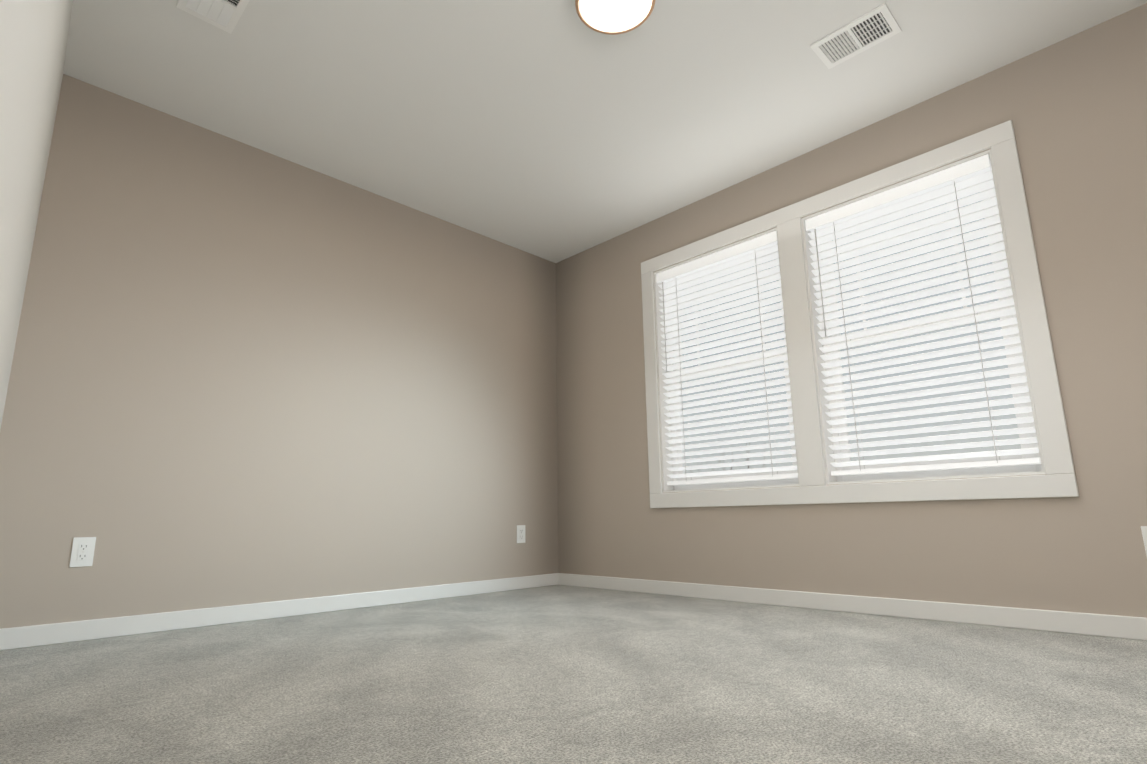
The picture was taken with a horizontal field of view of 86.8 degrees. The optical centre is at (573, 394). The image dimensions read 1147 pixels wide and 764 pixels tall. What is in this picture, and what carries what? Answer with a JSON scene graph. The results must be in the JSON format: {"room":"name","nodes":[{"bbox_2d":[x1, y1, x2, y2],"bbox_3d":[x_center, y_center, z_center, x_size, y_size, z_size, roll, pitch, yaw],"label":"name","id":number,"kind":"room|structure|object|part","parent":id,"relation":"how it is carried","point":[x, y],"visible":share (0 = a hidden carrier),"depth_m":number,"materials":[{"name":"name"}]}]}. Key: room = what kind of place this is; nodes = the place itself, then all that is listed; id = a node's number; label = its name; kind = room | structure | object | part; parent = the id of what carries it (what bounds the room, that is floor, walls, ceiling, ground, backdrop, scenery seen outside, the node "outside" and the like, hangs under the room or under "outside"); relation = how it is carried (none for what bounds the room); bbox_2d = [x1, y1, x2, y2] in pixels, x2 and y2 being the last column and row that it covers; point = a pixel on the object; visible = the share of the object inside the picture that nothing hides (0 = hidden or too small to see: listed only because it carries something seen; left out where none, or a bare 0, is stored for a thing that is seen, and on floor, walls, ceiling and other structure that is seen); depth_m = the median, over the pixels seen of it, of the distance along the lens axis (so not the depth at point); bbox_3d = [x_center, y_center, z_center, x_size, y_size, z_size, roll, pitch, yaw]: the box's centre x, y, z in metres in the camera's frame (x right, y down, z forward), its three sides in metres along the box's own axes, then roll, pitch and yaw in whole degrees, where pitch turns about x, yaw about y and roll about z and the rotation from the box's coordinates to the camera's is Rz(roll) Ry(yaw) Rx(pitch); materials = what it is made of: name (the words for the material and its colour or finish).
{"room":"empty bedroom","nodes":[
{"label":"empty bedroom","id":0,"kind":"room"},
{"bbox_2d":[0,0,72,428],"bbox_3d":[-0.862,-0.585,0.878,0.306,2.440,4.302,10,-16,-44],"label":"wall","id":1,"kind":"structure","parent":0,"point":[34,34],"depth_m":1.13,"materials":[{"name":"white paint"}]},
{"bbox_2d":[0,74,557,628],"bbox_3d":[-1.354,-0.046,3.479,3.640,2.440,0.170,10,-16,-44],"label":"wall","id":2,"kind":"structure","parent":0,"point":[240,374],"depth_m":3.08,"materials":[{"name":"beige paint"}]},
{"bbox_2d":[69,537,95,566],"bbox_3d":[-2.029,0.652,2.510,0.074,0.118,0.008,10,-16,-44],"label":"electrical outlet","id":3,"kind":"object","parent":2,"relation":"attached to","point":[82,552],"visible":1,"depth_m":2.51,"materials":[{"name":"white plastic"}]},
{"bbox_2d":[0,573,558,650],"bbox_3d":[-1.173,1.115,3.275,3.020,0.079,0.014,10,-16,-44],"label":"baseboard","id":4,"kind":"structure","parent":2,"relation":"attached to","point":[42,635],"depth_m":2.86,"materials":[{"name":"white paint"}]},
{"bbox_2d":[517,525,524,542],"bbox_3d":[-0.357,0.954,4.144,0.074,0.118,0.008,10,-16,-44],"label":"electrical outlet","id":5,"kind":"object","parent":2,"relation":"attached to","point":[520,533],"visible":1,"depth_m":4.14,"materials":[{"name":"white plastic"}]},
{"bbox_2d":[0,585,1146,763],"bbox_3d":[0.134,0.930,1.769,3.640,0.200,4.340,10,-16,-44],"label":"floor","id":6,"kind":"structure","parent":0,"point":[559,674],"depth_m":1.66,"materials":[{"name":"grey carpet"}]},
{"bbox_2d":[63,0,1146,262],"bbox_3d":[0.098,-1.631,2.293,3.640,0.150,4.340,10,-16,-44],"label":"ceiling","id":7,"kind":"structure","parent":0,"point":[555,130],"depth_m":2.83,"materials":[{"name":"white paint"}]},
{"bbox_2d":[176,0,249,33],"bbox_3d":[-1.372,-1.522,2.326,0.195,0.008,0.305,10,-16,-44],"label":"ceiling vent","id":8,"kind":"object","parent":7,"relation":"in","point":[224,15],"visible":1,"depth_m":2.38,"materials":[{"name":"white metal"}]},
{"bbox_2d":[575,0,654,34],"bbox_3d":[0.160,-1.510,2.327,0.308,0.076,0.308,10,-16,-44],"label":"lamp","id":9,"kind":"object","parent":7,"relation":"attached to","point":[612,17],"visible":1,"depth_m":2.35,"materials":[{"name":"white glass"}]},
{"bbox_2d":[810,3,901,68],"bbox_3d":[1.194,-1.509,2.573,0.195,0.008,0.305,10,-16,-44],"label":"ceiling vent","id":10,"kind":"object","parent":7,"relation":"in","point":[872,28],"visible":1,"depth_m":2.56,"materials":[{"name":"white metal"}]},
{"bbox_2d":[556,3,1146,617],"bbox_3d":[1.346,-0.135,3.235,0.170,2.440,4.000,10,-16,-44],"label":"wall","id":11,"kind":"structure","parent":0,"point":[1074,109],"depth_m":2.69,"materials":[{"name":"beige paint"}]},
{"bbox_2d":[641,120,1078,507],"bbox_3d":[1.276,-0.238,3.313,0.189,1.647,2.100,10,-16,-44],"label":"window","id":12,"kind":"structure","parent":11,"relation":"in","point":[1058,479],"depth_m":3.10,"materials":[{"name":"white paint"}]},
{"bbox_3d":[0.855,-0.153,3.678,0.077,1.337,0.667,10,-16,-44],"label":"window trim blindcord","id":13,"kind":"part","parent":12,"relation":"part of","materials":[{"name":"white plastic"}]},
{"bbox_2d":[656,231,797,484],"bbox_3d":[0.891,-0.180,3.651,0.068,1.400,0.856,10,-16,-44],"label":"blind","id":14,"kind":"object","parent":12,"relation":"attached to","point":[744,252],"visible":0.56,"depth_m":3.63,"materials":[{"name":"white plastic"}]},
{"bbox_3d":[0.953,-0.153,3.708,0.078,1.437,0.868,10,-16,-44],"label":"window trim sash","id":15,"kind":"part","parent":12,"relation":"part of","materials":[{"name":"white plastic"}]},
{"bbox_3d":[1.579,-0.309,2.966,0.077,1.337,0.667,10,-16,-44],"label":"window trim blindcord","id":16,"kind":"part","parent":12,"relation":"part of","materials":[{"name":"white plastic"}]},
{"bbox_2d":[805,154,1040,475],"bbox_3d":[1.615,-0.336,2.939,0.068,1.400,0.856,10,-16,-44],"label":"blind","id":17,"kind":"object","parent":12,"relation":"attached to","point":[941,183],"visible":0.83,"depth_m":2.91,"materials":[{"name":"white plastic"}]},
{"bbox_3d":[1.677,-0.309,2.995,0.078,1.437,0.868,10,-16,-44],"label":"window trim sash","id":18,"kind":"part","parent":12,"relation":"part of","materials":[{"name":"white plastic"}]},
{"bbox_2d":[1141,526,1146,556],"bbox_3d":[2.112,0.537,2.194,0.008,0.118,0.074,10,-16,-44],"label":"outlet","id":19,"kind":"object","parent":11,"relation":"attached to","point":[1144,531],"visible":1,"depth_m":2.22,"materials":[{"name":"white plastic"}]},
{"bbox_2d":[559,573,1146,640],"bbox_3d":[1.303,1.008,2.930,0.014,0.079,3.986,10,-16,-44],"label":"baseboard","id":20,"kind":"structure","parent":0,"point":[1124,627],"depth_m":2.75,"materials":[{"name":"white paint"}]},
{"label":"outside","id":21,"kind":"structure","parent":0,"visible":0},
{"bbox_3d":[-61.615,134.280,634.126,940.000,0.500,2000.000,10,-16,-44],"label":"field","id":22,"kind":"object","parent":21,"visible":0},
{"bbox_2d":[689,440,765,472],"bbox_3d":[1.866,2.698,7.444,2.035,4.556,2.274,10,-16,-44],"label":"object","id":23,"kind":"object","parent":22,"relation":"on","point":[747,459],"depth_m":8.03,"materials":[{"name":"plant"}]}
]}

